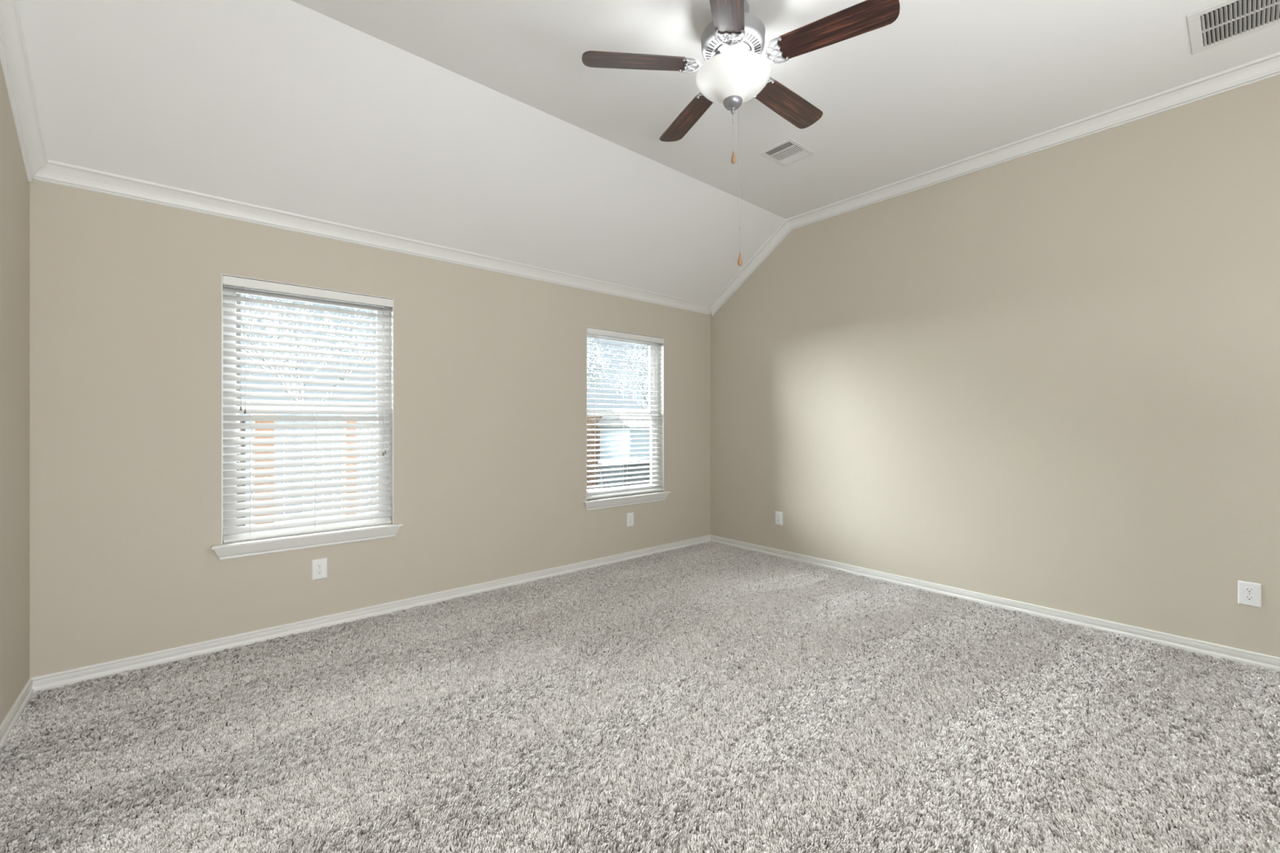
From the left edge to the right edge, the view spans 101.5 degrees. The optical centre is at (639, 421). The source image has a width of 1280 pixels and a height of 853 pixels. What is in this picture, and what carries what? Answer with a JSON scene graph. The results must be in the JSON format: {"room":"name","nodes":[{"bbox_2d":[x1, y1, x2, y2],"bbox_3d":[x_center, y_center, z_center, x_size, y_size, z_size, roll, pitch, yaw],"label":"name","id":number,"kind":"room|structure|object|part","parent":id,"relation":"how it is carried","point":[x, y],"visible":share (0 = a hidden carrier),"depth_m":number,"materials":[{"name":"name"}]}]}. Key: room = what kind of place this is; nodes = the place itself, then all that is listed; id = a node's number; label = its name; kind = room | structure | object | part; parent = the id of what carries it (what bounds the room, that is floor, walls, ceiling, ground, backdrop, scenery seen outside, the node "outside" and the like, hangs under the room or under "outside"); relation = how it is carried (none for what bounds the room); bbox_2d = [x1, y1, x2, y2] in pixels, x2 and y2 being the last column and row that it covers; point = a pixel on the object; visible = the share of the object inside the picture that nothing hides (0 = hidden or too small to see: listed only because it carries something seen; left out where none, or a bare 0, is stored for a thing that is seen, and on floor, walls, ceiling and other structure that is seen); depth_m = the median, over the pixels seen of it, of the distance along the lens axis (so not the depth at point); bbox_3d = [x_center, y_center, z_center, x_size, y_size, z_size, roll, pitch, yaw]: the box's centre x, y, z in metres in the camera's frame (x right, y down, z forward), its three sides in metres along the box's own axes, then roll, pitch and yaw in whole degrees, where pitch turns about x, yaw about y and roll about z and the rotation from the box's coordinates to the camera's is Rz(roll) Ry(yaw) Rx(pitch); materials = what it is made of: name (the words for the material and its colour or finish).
{"room":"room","nodes":[
{"label":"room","id":0,"kind":"room"},
{"bbox_2d":[0,59,29,724],"bbox_3d":[-1.203,-0.332,0.435,0.150,3.167,5.050,0,0,-41],"label":"wall","id":1,"kind":"structure","parent":0,"point":[14,182],"depth_m":2.16,"materials":[{"name":"beige paint"}]},
{"bbox_2d":[0,677,34,751],"bbox_3d":[-1.190,1.212,0.546,0.015,0.080,4.900,0,0,-41],"label":"baseboard","id":2,"kind":"structure","parent":1,"relation":"attached to","point":[20,704],"depth_m":2.16,"materials":[{"name":"white paint"}]},
{"bbox_2d":[0,0,48,181],"bbox_3d":[-1.162,-1.457,0.550,0.062,0.726,4.870,0,0,-41],"label":"crown molding","id":3,"kind":"structure","parent":1,"relation":"attached to","point":[14,58],"depth_m":2.14,"materials":[{"name":"white paint"}]},
{"bbox_2d":[29,179,710,677],"bbox_3d":[-1.081,-0.057,3.975,4.961,2.617,0.150,0,0,-41],"label":"wall","id":4,"kind":"structure","parent":0,"point":[490,367],"depth_m":2.90,"materials":[{"name":"beige paint"}]},
{"bbox_2d":[211,273,402,559],"bbox_3d":[-1.977,-0.030,3.170,0.965,1.555,0.195,0,0,-41],"label":"window","id":5,"kind":"structure","parent":4,"relation":"in","point":[288,543],"depth_m":3.08,"materials":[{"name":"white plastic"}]},
{"bbox_3d":[-2.029,-0.413,3.230,0.811,0.721,0.024,0,0,-41],"label":"sash","id":6,"kind":"part","parent":5,"relation":"part of","materials":[{"name":"white plastic"}]},
{"bbox_3d":[-2.013,0.270,3.212,0.811,0.724,0.024,0,0,-41],"label":"sash","id":7,"kind":"part","parent":5,"relation":"part of","materials":[{"name":"white plastic"}]},
{"bbox_3d":[-1.961,0.707,3.152,0.965,0.082,0.147,0,0,-41],"label":"sill","id":8,"kind":"part","parent":5,"relation":"part of","materials":[{"name":"white paint"}]},
{"bbox_2d":[222,275,392,543],"bbox_3d":[-1.962,-0.067,3.153,0.869,1.464,0.067,0,0,-41],"label":"window blind","id":9,"kind":"object","parent":5,"relation":"attached to","point":[229,281],"visible":1,"depth_m":3.12,"materials":[{"name":"white paint"}]},
{"bbox_3d":[-2.200,-0.412,2.913,0.002,0.687,0.003,0,0,-41],"label":"pull cord","id":10,"kind":"part","parent":9,"relation":"part of","materials":[{"name":"white fabric"}]},
{"bbox_3d":[-1.967,-0.778,3.159,0.843,0.042,0.052,0,0,-41],"label":"head rail","id":11,"kind":"part","parent":9,"relation":"part of","materials":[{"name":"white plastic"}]},
{"bbox_3d":[-1.966,0.646,3.158,0.861,0.037,0.047,0,0,-41],"label":"rail","id":12,"kind":"part","parent":9,"relation":"part of","materials":[{"name":"white paint"}]},
{"bbox_3d":[-1.966,-0.060,3.157,0.002,1.391,0.044,0,0,-41],"label":"ladder cord","id":13,"kind":"part","parent":9,"relation":"part of","materials":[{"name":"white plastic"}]},
{"bbox_3d":[-1.730,-0.060,3.361,0.002,1.391,0.044,0,0,-41],"label":"ladder cord","id":14,"kind":"part","parent":9,"relation":"part of","materials":[{"name":"white fabric"}]},
{"bbox_3d":[-1.660,-0.280,3.380,0.002,0.950,0.003,0,0,-41],"label":"pull cord","id":15,"kind":"part","parent":9,"relation":"part of","materials":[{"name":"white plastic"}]},
{"bbox_2d":[311,557,327,580],"bbox_3d":[-1.925,0.884,3.143,0.078,0.120,0.008,0,0,-41],"label":"wall outlet","id":16,"kind":"object","parent":4,"relation":"attached to","point":[319,566],"visible":1,"depth_m":3.14,"materials":[{"name":"white plastic"}]},
{"bbox_2d":[316,569,323,574],"bbox_3d":[-1.923,0.903,3.141,0.034,0.027,0.002,0,0,-41],"label":"receptacle","id":17,"kind":"object","parent":16,"relation":"attached to","point":[318,571],"depth_m":3.14,"materials":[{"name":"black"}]},
{"bbox_2d":[316,563,323,568],"bbox_3d":[-1.923,0.864,3.141,0.034,0.027,0.002,0,0,-41],"label":"receptacle","id":18,"kind":"object","parent":16,"relation":"attached to","point":[318,565],"depth_m":3.14,"materials":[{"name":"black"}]},
{"bbox_2d":[31,534,710,692],"bbox_3d":[-1.027,1.212,3.913,4.661,0.080,0.015,0,0,-41],"label":"baseboard","id":19,"kind":"structure","parent":4,"relation":"attached to","point":[69,677],"depth_m":3.10,"materials":[{"name":"white paint"}]},
{"bbox_2d":[31,159,711,315],"bbox_3d":[-1.018,-1.162,3.902,4.661,0.096,0.043,0,0,-41],"label":"crown molding","id":20,"kind":"structure","parent":4,"relation":"attached to","point":[54,172],"depth_m":3.10,"materials":[{"name":"white paint"}]},
{"bbox_2d":[582,326,670,511],"bbox_3d":[-0.144,-0.030,4.752,0.985,1.555,0.195,0,0,-41],"label":"window","id":21,"kind":"structure","parent":4,"relation":"in","point":[640,498],"depth_m":5.02,"materials":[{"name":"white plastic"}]},
{"bbox_3d":[-0.196,-0.413,4.812,0.831,0.721,0.024,0,0,-41],"label":"sash","id":22,"kind":"part","parent":21,"relation":"part of","materials":[{"name":"white plastic"}]},
{"bbox_3d":[-0.180,0.270,4.794,0.831,0.724,0.024,0,0,-41],"label":"sash","id":23,"kind":"part","parent":21,"relation":"part of","materials":[{"name":"white plastic"}]},
{"bbox_3d":[-0.188,-0.071,4.803,0.899,1.473,0.060,0,0,-41],"label":"frame","id":24,"kind":"part","parent":21,"relation":"part of","materials":[{"name":"white plastic"}]},
{"bbox_2d":[586,327,663,499],"bbox_3d":[-0.130,-0.070,4.735,0.889,1.459,0.067,0,0,-41],"label":"window blind","id":25,"kind":"object","parent":21,"relation":"attached to","point":[589,331],"visible":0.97,"depth_m":4.71,"materials":[{"name":"white paint"}]},
{"bbox_3d":[-0.389,-0.358,4.477,0.002,0.795,0.003,0,0,-41],"label":"pull cord","id":26,"kind":"part","parent":25,"relation":"part of","materials":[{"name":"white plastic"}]},
{"bbox_3d":[-0.135,-0.778,4.741,0.863,0.042,0.052,0,0,-41],"label":"head rail","id":27,"kind":"part","parent":25,"relation":"part of","materials":[{"name":"white plastic"}]},
{"bbox_3d":[-0.133,0.646,4.739,0.881,0.024,0.050,0,0,-41],"label":"rail","id":28,"kind":"part","parent":25,"relation":"part of","materials":[{"name":"white paint"}]},
{"bbox_3d":[-0.128,0.707,4.734,0.985,0.082,0.147,0,0,-41],"label":"sill","id":29,"kind":"part","parent":21,"relation":"part of","materials":[{"name":"white paint"}]},
{"bbox_2d":[626,512,633,526],"bbox_3d":[-0.087,0.883,4.729,0.078,0.120,0.008,0,0,-41],"label":"wall outlet","id":30,"kind":"object","parent":4,"relation":"attached to","point":[629,516],"visible":1,"depth_m":4.73,"materials":[{"name":"white plastic"}]},
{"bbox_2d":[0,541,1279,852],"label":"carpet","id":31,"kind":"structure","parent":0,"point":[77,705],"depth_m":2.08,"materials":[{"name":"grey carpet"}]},
{"bbox_2d":[4,555,1279,852],"bbox_3d":[0.569,1.302,2.064,4.961,0.100,5.200,0,0,-41],"label":"floor","id":32,"kind":"structure","parent":0,"point":[700,556],"depth_m":1.73,"materials":[{"name":"grey carpet"}]},
{"bbox_2d":[17,0,1279,304],"bbox_3d":[0.566,-1.503,2.067,4.961,0.864,5.210,0,0,-41],"label":"ceiling","id":33,"kind":"structure","parent":0,"point":[478,126],"depth_m":2.73,"materials":[{"name":"white paint"}]},
{"bbox_2d":[582,0,899,266],"bbox_3d":[0.448,-1.250,2.331,1.216,1.130,1.269,0,0,-41],"label":"ceiling fan","id":34,"kind":"object","parent":33,"relation":"hanging from","point":[734,72],"visible":1,"depth_m":2.22,"materials":[{"name":"brown wood"}]},
{"bbox_3d":[-0.023,-1.560,2.263,0.457,0.006,0.138,0,11,-4],"label":"blade","id":35,"kind":"part","parent":34,"relation":"part of","materials":[{"name":"brown wood"}]},
{"bbox_3d":[0.242,-1.560,2.696,0.138,0.006,0.457,-12,5,-22],"label":"blade","id":36,"kind":"part","parent":34,"relation":"part of","materials":[{"name":"brown wood"}]},
{"bbox_3d":[0.307,-1.560,1.878,0.138,0.006,0.457,11,3,13],"label":"blade","id":37,"kind":"part","parent":34,"relation":"part of","materials":[{"name":"brown wood"}]},
{"bbox_3d":[0.408,-1.463,2.297,0.325,0.117,0.325,0,0,-41],"label":"lamp shade","id":38,"kind":"part","parent":34,"relation":"part of","materials":[{"name":"white glass"}]},
{"bbox_3d":[0.435,-1.062,2.297,0.010,0.654,0.005,0,0,-5],"label":"pull chain","id":39,"kind":"part","parent":34,"relation":"part of","materials":[{"name":"silver metal"}]},
{"bbox_3d":[0.736,-1.560,2.578,0.457,0.006,0.138,0,-11,-40],"label":"blade","id":40,"kind":"part","parent":34,"relation":"part of","materials":[{"name":"brown wood"}]},
{"bbox_3d":[0.776,-1.560,2.072,0.457,0.006,0.138,0,-11,32],"label":"blade","id":41,"kind":"part","parent":34,"relation":"part of","materials":[{"name":"brown wood"}]},
{"bbox_2d":[759,137,814,166],"bbox_3d":[0.991,-1.809,3.525,0.287,0.013,0.244,0,0,-41],"label":"ceiling vent","id":42,"kind":"object","parent":33,"relation":"in","point":[788,152],"visible":1,"depth_m":3.52,"materials":[{"name":"white metal"}]},
{"bbox_2d":[1186,0,1279,54],"bbox_3d":[2.781,-1.809,2.225,0.376,0.012,0.612,0,0,-41],"label":"ceiling vent","id":43,"kind":"object","parent":33,"relation":"in","point":[1224,21],"visible":1,"depth_m":2.36,"materials":[{"name":"white metal"}]},
{"bbox_2d":[710,75,1279,657],"bbox_3d":[2.438,-0.332,3.579,0.150,3.167,5.050,0,0,-41],"label":"wall","id":44,"kind":"structure","parent":0,"point":[1050,377],"depth_m":3.31,"materials":[{"name":"beige paint"}]},
{"bbox_2d":[775,511,782,525],"bbox_3d":[1.275,0.886,4.806,0.008,0.120,0.078,0,0,-41],"label":"wall outlet","id":45,"kind":"object","parent":44,"relation":"attached to","point":[779,515],"visible":1,"depth_m":4.80,"materials":[{"name":"white plastic"}]},
{"bbox_2d":[709,51,1279,316],"bbox_3d":[2.319,-1.457,3.555,0.062,0.726,4.870,0,0,-41],"label":"crown molding","id":46,"kind":"structure","parent":44,"relation":"attached to","point":[1268,66],"depth_m":3.33,"materials":[{"name":"white paint"}]},
{"bbox_2d":[710,534,1279,671],"bbox_3d":[2.327,1.212,3.582,0.015,0.080,4.900,0,0,-41],"label":"baseboard","id":47,"kind":"structure","parent":44,"relation":"attached to","point":[1213,650],"depth_m":3.31,"materials":[{"name":"white paint"}]},
{"bbox_2d":[1237,580,1261,607],"bbox_3d":[3.116,0.880,2.673,0.008,0.120,0.078,0,0,-41],"label":"wall outlet","id":48,"kind":"object","parent":44,"relation":"attached to","point":[1249,593],"visible":1,"depth_m":2.67,"materials":[{"name":"white plastic"}]},
{"bbox_2d":[1244,595,1254,600],"bbox_3d":[3.114,0.899,2.672,0.002,0.027,0.034,0,0,-41],"label":"receptacle","id":49,"kind":"object","parent":48,"relation":"attached to","point":[1246,597],"depth_m":2.67,"materials":[{"name":"white plastic"}]},
{"bbox_2d":[1244,586,1254,593],"bbox_3d":[3.114,0.860,2.672,0.002,0.027,0.034,0,0,-41],"label":"receptacle","id":50,"kind":"object","parent":48,"relation":"attached to","point":[1246,589],"depth_m":2.67,"materials":[{"name":"white plastic"}]},
{"label":"outside","id":51,"kind":"structure","parent":0,"visible":0},
{"bbox_2d":[245,436,599,525],"bbox_3d":[-15.151,1.605,31.494,60.000,0.100,59.800,0,0,-41],"label":"ground","id":52,"kind":"structure","parent":51,"point":[332,437],"depth_m":8.54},
{"bbox_2d":[235,293,240,526],"bbox_3d":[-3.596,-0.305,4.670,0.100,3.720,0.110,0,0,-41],"label":"window frame","id":53,"kind":"structure","parent":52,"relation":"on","point":[237,302],"depth_m":4.66,"materials":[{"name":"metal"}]},
{"bbox_2d":[240,421,245,525],"bbox_3d":[-4.134,0.765,5.415,0.090,1.580,0.100,0,0,-41],"label":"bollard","id":54,"kind":"object","parent":52,"relation":"on","point":[242,437],"visible":0.21,"depth_m":5.39,"materials":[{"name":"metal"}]},
{"bbox_2d":[250,414,276,524],"bbox_3d":[-3.893,0.740,5.412,0.205,1.630,0.205,0,0,-41],"label":"post","id":55,"kind":"object","parent":52,"relation":"on","point":[254,429],"visible":0.27,"depth_m":5.34,"materials":[{"name":"brown wood"}]},
{"bbox_2d":[240,293,376,407],"bbox_3d":[-9.754,-1.326,15.172,5.642,5.774,5.413,0,0,4],"label":"bare tree","id":56,"kind":"object","parent":52,"relation":"on","point":[271,306],"visible":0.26,"depth_m":15.52,"materials":[{"name":"grey plant"}]},
{"bbox_2d":[240,405,377,517],"bbox_3d":[-6.664,0.635,7.855,12.057,1.840,0.120,0,0,-41],"label":"wooden fence","id":57,"kind":"object","parent":52,"relation":"on","point":[242,414],"visible":0.04,"depth_m":8.77,"materials":[{"name":"brown wood"}]},
{"bbox_3d":[-6.626,0.635,7.848,2.407,1.760,0.060,0,0,-41],"label":"panel","id":58,"kind":"part","parent":57,"relation":"part of","materials":[{"name":"brown wood"}]},
{"bbox_3d":[-4.809,0.635,9.417,2.407,1.760,0.060,0,0,-41],"label":"panel","id":59,"kind":"part","parent":57,"relation":"part of","materials":[{"name":"brown wood"}]},
{"bbox_2d":[341,415,359,515],"bbox_3d":[-3.287,0.740,5.935,0.150,1.630,0.150,0,0,-41],"label":"post","id":60,"kind":"object","parent":52,"relation":"on","point":[345,436],"visible":0.2,"depth_m":5.89,"materials":[{"name":"brown wood"}]},
{"bbox_2d":[586,416,602,489],"bbox_3d":[2.206,0.635,14.719,12.057,1.840,0.120,0,0,-41],"label":"wooden fence","id":61,"kind":"object","parent":52,"relation":"on","point":[588,427],"visible":0.02,"depth_m":11.82,"materials":[{"name":"brown wood"}]},
{"bbox_2d":[586,337,626,395],"bbox_3d":[-2.129,-0.749,18.367,4.154,4.635,4.227,0,0,-41],"label":"bare tree","id":62,"kind":"object","parent":52,"relation":"on","point":[588,370],"visible":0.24,"depth_m":17.58,"materials":[{"name":"grey plant"}]},
{"bbox_2d":[593,408,650,488],"bbox_3d":[0.010,0.630,11.787,1.700,1.850,1.250,0,0,-41],"label":"garden shed","id":63,"kind":"object","parent":52,"relation":"on","point":[602,432],"visible":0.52,"depth_m":11.20,"materials":[{"name":"grey"}]},
{"bbox_2d":[597,458,650,488],"bbox_3d":[-0.279,1.145,10.133,0.792,0.820,0.776,0,0,-41],"label":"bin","id":64,"kind":"object","parent":52,"relation":"on","point":[637,460],"visible":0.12,"depth_m":9.88,"materials":[{"name":"black plastic"}]},
{"bbox_3d":[-0.279,0.770,10.131,0.792,0.070,0.773,0,0,-41],"label":"lid","id":65,"kind":"part","parent":64,"relation":"part of","materials":[{"name":"plastic"}]},
{"bbox_2d":[606,344,648,408],"bbox_3d":[0.891,-1.092,22.072,3.759,5.335,4.361,0,0,-41],"label":"bare tree","id":66,"kind":"object","parent":52,"relation":"on","point":[637,359],"visible":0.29,"depth_m":22.12,"materials":[{"name":"grey plant"}]}
]}

